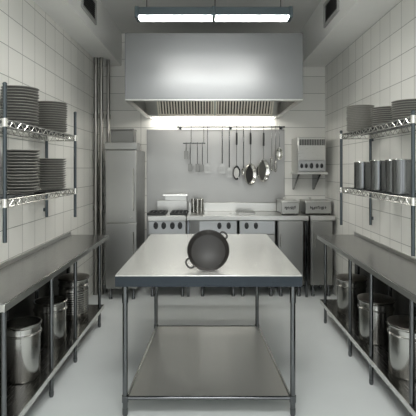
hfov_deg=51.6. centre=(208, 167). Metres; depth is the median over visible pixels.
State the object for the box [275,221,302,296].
base cabinet
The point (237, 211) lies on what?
rack
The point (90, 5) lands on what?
grille
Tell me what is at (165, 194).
shelf
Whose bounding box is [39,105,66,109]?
plate
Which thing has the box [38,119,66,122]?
plate
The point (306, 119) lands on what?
wall
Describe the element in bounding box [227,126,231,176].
slotted turner
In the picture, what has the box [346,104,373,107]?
plate
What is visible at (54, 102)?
plate
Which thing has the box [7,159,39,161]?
plate
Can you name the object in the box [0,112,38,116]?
plate
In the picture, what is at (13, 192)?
plate
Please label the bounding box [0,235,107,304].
countertop
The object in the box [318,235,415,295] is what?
countertop
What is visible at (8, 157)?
plate
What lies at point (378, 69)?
wall
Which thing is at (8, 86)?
plate
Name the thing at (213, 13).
ceiling light
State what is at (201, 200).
canister
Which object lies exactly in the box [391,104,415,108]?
plate
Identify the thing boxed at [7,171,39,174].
plate
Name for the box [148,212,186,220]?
cooktop
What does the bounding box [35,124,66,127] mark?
plate
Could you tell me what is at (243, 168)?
serving spoon
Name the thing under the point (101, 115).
vertical pipe
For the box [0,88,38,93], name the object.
plate
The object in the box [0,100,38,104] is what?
plate
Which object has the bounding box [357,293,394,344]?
stock pot
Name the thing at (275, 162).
whisk
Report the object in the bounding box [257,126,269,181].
frying pan
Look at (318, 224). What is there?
base cabinet
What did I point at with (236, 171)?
bowl
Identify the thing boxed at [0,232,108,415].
work table
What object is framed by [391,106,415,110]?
plate
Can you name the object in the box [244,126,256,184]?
frying pan
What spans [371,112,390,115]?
plate
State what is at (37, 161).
plate
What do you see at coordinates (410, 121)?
wire shelving
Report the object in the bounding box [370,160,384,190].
canister
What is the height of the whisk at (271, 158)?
0.601 m
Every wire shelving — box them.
[0,82,76,242]
[339,110,415,255]
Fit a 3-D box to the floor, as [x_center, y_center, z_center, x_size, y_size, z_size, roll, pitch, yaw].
[0.060,1.630,2.505,3.220,0.100,6.810,0,0,0]
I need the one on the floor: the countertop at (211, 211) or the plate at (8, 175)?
the countertop at (211, 211)
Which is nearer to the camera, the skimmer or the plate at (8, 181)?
the plate at (8, 181)
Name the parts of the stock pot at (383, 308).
lid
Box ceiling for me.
[100,0,320,32]
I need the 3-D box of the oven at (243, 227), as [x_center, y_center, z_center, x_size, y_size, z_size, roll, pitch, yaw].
[0.590,1.110,5.482,0.440,0.940,0.555,0,0,0]
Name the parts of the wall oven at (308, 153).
plate, control panel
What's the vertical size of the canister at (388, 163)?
0.248 m
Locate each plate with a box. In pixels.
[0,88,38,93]
[0,97,38,101]
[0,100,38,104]
[0,103,38,107]
[0,106,38,110]
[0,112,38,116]
[0,115,38,118]
[1,85,38,90]
[1,91,38,96]
[1,94,38,99]
[1,109,38,113]
[7,149,39,152]
[7,152,39,155]
[7,156,39,158]
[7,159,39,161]
[7,162,39,164]
[7,165,39,167]
[7,168,39,170]
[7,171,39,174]
[7,174,39,177]
[7,177,39,180]
[7,180,39,183]
[7,183,39,186]
[7,186,39,189]
[7,189,39,194]
[8,118,38,121]
[17,121,38,125]
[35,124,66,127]
[36,170,65,172]
[37,101,66,104]
[37,115,67,118]
[37,117,66,120]
[37,122,66,124]
[37,158,65,160]
[37,161,66,162]
[37,172,65,174]
[37,179,65,181]
[37,181,64,184]
[38,103,67,106]
[38,108,67,111]
[38,110,66,113]
[38,112,67,115]
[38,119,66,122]
[38,163,66,165]
[38,168,65,169]
[38,184,65,186]
[38,186,65,189]
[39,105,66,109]
[39,165,64,167]
[39,175,65,176]
[39,177,65,179]
[42,126,67,129]
[50,129,66,132]
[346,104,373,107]
[346,106,373,109]
[346,108,370,110]
[346,110,370,112]
[346,111,370,114]
[346,113,370,115]
[346,115,371,117]
[346,117,370,119]
[346,118,371,121]
[346,124,371,126]
[347,120,371,122]
[347,122,371,124]
[347,125,370,127]
[347,127,366,129]
[370,114,392,117]
[371,106,390,109]
[371,108,391,111]
[371,110,391,113]
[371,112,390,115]
[371,116,391,119]
[371,118,391,121]
[371,120,393,123]
[391,99,415,103]
[391,101,415,105]
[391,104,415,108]
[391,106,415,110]
[391,108,415,112]
[391,111,415,114]
[391,113,415,117]
[391,116,408,119]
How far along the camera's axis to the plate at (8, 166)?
2.90 m
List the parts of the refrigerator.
leg, door, door, crown panel, leg, door handle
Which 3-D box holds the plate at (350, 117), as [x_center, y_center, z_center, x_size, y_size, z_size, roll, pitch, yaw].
[1.392,-0.447,3.964,0.248,0.024,0.248,0,0,1]
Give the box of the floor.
[24,285,408,415]
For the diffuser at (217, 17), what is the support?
attached to the ceiling light at (213, 13)
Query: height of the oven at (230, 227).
0.940 m
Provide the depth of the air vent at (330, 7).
4.33 m
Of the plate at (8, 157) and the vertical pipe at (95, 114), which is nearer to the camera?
the plate at (8, 157)
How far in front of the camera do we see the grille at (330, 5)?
4.30 m
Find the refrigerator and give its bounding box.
[105,142,144,298]
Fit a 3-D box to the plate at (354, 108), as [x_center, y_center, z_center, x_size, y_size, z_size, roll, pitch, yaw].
[1.397,-0.525,3.967,0.248,0.024,0.248,0,0,15]
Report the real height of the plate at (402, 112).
0.025 m
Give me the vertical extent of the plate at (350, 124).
0.024 m
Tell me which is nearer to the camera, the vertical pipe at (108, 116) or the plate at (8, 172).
the plate at (8, 172)
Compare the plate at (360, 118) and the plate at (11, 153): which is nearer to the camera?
the plate at (11, 153)
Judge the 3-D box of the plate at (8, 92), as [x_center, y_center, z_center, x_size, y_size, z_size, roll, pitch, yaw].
[-1.301,-0.495,2.965,0.246,0.028,0.246,0,0,-8]
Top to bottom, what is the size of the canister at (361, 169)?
0.241 m
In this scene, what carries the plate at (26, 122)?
on the wire shelving at (5, 123)
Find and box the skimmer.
[233,126,239,179]
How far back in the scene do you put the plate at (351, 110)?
3.87 m
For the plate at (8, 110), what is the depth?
2.87 m
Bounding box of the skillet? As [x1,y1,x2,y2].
[185,230,228,270]
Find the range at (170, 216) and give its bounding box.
[147,193,187,296]
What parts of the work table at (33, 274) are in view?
leg, panel, leg, leg, leg, leg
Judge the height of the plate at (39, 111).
0.028 m
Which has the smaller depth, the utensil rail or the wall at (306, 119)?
the utensil rail
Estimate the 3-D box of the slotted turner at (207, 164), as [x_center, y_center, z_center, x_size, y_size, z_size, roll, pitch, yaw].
[-0.020,-0.245,5.660,0.068,0.622,0.034,0,0,0]
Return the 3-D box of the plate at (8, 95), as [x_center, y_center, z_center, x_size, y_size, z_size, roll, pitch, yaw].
[-1.300,-0.476,2.964,0.246,0.028,0.246,0,0,-20]
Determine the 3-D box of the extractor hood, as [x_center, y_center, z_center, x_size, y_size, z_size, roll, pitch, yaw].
[0.050,-0.993,5.013,1.758,0.664,1.594,0,0,0]
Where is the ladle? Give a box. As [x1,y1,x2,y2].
[276,126,282,159]
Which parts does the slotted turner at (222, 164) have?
blade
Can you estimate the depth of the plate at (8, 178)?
2.91 m
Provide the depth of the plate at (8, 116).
2.87 m
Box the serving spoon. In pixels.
[241,126,244,174]
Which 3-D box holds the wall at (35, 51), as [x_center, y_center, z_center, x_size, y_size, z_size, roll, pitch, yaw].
[-1.500,-0.120,2.505,0.100,3.400,6.810,0,0,0]
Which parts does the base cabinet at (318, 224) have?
door, leg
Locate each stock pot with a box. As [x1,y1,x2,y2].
[7,316,41,383]
[33,295,67,346]
[58,273,88,319]
[336,273,366,315]
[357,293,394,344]
[387,315,415,381]
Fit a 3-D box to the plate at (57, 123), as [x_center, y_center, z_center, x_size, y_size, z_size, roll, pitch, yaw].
[-1.301,-0.355,3.552,0.252,0.028,0.252,0,0,23]
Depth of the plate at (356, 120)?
3.86 m
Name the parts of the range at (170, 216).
leg, control panel, leg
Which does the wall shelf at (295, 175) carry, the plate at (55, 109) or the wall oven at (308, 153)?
the wall oven at (308, 153)
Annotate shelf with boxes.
[163,193,187,195]
[291,172,327,189]
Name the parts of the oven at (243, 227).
control panel, door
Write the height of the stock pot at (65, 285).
0.395 m
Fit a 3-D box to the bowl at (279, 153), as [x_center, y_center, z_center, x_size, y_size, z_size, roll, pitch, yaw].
[0.919,-0.189,5.666,0.092,0.164,0.049,0,0,-15]
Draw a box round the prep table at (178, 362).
[115,234,302,415]
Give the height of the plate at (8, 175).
0.030 m
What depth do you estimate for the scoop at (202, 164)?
5.62 m
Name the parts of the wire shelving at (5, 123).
post, truss frame, truss frame, post, post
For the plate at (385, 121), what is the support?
on the plate
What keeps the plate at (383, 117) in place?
on the plate at (384, 119)
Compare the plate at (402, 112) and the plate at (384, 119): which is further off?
the plate at (384, 119)
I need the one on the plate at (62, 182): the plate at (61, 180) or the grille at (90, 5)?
the plate at (61, 180)
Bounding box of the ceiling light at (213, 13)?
[135,0,292,21]
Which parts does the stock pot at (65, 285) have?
lid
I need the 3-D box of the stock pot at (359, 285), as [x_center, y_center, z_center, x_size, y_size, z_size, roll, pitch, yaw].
[1.368,1.202,4.135,0.290,0.355,0.290,0,0,0]
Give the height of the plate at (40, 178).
0.028 m
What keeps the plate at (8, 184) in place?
on the plate at (34, 187)
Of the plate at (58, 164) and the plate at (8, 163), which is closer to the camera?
the plate at (8, 163)
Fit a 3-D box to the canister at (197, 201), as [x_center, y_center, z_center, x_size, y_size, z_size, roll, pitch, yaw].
[-0.147,0.491,5.540,0.060,0.178,0.060,0,0,0]
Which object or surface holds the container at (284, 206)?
on the countertop at (211, 211)
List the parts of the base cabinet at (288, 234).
door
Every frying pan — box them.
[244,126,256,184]
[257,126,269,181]
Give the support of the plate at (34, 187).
on the plate at (13, 192)
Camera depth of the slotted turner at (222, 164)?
5.64 m
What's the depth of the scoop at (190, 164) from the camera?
5.62 m
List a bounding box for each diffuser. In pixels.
[139,15,211,20]
[215,15,288,20]
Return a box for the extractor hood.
[124,33,303,118]
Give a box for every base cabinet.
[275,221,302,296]
[302,212,334,295]
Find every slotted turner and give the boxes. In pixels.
[205,126,209,172]
[219,126,224,172]
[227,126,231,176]
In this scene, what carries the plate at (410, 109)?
on the plate at (402, 112)
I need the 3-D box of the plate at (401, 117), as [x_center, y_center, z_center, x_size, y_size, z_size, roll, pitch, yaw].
[1.403,-0.338,3.000,0.244,0.025,0.244,0,0,-30]
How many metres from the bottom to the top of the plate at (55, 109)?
0.028 m
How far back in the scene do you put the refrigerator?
5.12 m
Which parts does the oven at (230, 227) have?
control panel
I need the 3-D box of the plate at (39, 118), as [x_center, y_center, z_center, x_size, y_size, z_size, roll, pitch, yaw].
[-1.304,-0.392,3.554,0.252,0.028,0.252,0,0,-13]
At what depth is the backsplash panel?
5.80 m
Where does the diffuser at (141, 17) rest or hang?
attached to the ceiling light at (213, 13)
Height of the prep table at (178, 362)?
0.900 m
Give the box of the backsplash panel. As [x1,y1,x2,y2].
[147,129,284,237]
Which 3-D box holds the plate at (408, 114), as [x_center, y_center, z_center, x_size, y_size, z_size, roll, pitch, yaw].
[1.402,-0.354,2.998,0.244,0.025,0.244,0,0,3]
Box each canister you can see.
[191,199,194,212]
[195,199,199,212]
[200,199,202,212]
[354,162,369,188]
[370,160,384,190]
[385,160,391,192]
[392,159,410,194]
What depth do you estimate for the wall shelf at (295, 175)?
5.58 m
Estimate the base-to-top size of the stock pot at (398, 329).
0.365 m
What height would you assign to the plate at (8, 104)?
0.028 m
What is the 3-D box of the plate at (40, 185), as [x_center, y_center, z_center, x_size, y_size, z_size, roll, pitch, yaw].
[-1.301,0.147,3.551,0.236,0.028,0.236,0,0,-23]
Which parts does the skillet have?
loop handle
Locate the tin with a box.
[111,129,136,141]
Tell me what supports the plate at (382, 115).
on the plate at (383, 117)
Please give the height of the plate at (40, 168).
0.028 m
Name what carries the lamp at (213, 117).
on the extractor hood
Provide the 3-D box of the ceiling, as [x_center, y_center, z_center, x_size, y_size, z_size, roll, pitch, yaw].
[0.060,-1.870,2.505,3.220,0.100,6.810,0,0,0]
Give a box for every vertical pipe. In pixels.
[93,57,98,294]
[99,57,103,294]
[106,59,110,292]
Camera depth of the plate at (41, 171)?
3.47 m
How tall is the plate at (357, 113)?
0.024 m
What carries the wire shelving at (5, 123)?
attached to the wall at (35, 51)
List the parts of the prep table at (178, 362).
leg, shelf rail, leg, shelf rail, shelf rail, leg, shelf rail, leg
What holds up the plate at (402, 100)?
on the plate at (406, 102)
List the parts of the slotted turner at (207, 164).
blade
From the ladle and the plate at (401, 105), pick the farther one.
the ladle
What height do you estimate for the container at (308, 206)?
0.207 m
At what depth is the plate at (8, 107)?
2.87 m
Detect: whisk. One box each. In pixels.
[270,156,273,170]
[274,126,276,171]
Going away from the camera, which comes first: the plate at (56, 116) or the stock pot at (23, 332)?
the stock pot at (23, 332)
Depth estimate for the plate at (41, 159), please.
3.46 m
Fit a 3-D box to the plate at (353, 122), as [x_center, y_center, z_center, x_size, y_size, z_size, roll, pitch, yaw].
[1.398,-0.400,3.967,0.248,0.024,0.248,0,0,-7]
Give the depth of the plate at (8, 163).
2.90 m
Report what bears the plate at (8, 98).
on the plate at (8, 101)
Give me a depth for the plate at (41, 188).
3.47 m
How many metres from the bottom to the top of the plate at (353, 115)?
0.024 m
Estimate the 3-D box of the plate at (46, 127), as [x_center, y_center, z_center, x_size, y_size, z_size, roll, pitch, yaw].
[-1.300,-0.318,3.555,0.252,0.028,0.252,0,0,6]
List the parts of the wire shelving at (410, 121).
post, post, truss frame, truss frame, post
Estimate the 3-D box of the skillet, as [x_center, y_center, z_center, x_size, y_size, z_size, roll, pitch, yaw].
[-0.009,0.550,2.901,0.294,0.258,0.156,0,0,4]
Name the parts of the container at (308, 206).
lid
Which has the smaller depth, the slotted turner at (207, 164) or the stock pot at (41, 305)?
the stock pot at (41, 305)
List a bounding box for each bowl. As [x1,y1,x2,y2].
[233,166,239,179]
[276,147,282,159]
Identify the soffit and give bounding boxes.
[33,0,121,65]
[300,0,400,66]
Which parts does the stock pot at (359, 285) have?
lid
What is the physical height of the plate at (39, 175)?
0.028 m
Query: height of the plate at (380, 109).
0.025 m
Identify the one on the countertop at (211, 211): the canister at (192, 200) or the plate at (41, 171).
the canister at (192, 200)
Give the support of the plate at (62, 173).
on the plate at (39, 175)
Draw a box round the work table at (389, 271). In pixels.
[317,232,415,415]
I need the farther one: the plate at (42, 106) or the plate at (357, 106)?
the plate at (357, 106)
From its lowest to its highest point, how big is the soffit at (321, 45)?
0.450 m
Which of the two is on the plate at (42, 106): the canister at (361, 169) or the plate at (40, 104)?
the plate at (40, 104)
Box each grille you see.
[83,0,95,18]
[325,0,336,19]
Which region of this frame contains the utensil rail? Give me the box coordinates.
[177,126,284,129]
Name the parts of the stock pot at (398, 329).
lid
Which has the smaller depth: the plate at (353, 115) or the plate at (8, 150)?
the plate at (8, 150)
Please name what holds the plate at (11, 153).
on the plate at (8, 157)
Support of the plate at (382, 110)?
on the plate at (381, 113)
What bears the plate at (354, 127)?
on the plate
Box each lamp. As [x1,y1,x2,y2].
[152,117,211,118]
[213,117,273,118]
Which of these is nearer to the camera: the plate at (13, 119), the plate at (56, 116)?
the plate at (13, 119)
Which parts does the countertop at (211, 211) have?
support post, support post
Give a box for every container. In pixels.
[276,197,298,214]
[299,197,331,213]
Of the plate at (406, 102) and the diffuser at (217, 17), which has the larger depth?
the diffuser at (217, 17)
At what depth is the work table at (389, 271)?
3.31 m
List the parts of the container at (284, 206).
lid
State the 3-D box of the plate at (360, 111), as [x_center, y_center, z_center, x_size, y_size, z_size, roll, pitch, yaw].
[1.394,-0.493,3.963,0.248,0.024,0.248,0,0,12]
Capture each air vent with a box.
[81,0,96,24]
[323,0,338,27]
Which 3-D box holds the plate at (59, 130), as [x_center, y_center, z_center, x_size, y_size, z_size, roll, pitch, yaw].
[-1.302,-0.299,3.553,0.252,0.028,0.252,0,0,-13]
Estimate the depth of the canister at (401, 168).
2.99 m
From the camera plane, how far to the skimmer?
5.65 m
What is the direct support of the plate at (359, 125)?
on the plate at (354, 127)
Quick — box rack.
[236,210,255,214]
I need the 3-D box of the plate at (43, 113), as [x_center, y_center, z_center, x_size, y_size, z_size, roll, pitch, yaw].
[-1.300,-0.429,3.553,0.252,0.028,0.252,0,0,31]
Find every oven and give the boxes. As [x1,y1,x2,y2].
[199,221,236,296]
[237,221,274,296]
[292,137,325,171]
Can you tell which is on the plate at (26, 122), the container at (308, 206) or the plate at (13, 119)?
the plate at (13, 119)
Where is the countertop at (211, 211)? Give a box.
[187,203,308,296]
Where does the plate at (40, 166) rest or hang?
on the plate at (40, 168)
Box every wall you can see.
[0,0,98,297]
[103,33,324,284]
[325,0,415,295]
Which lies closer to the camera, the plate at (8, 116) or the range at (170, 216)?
the plate at (8, 116)
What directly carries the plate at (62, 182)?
on the plate at (40, 185)
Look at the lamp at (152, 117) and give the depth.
5.72 m
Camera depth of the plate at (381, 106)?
3.33 m
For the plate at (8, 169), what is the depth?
2.89 m
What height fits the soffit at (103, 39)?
0.440 m

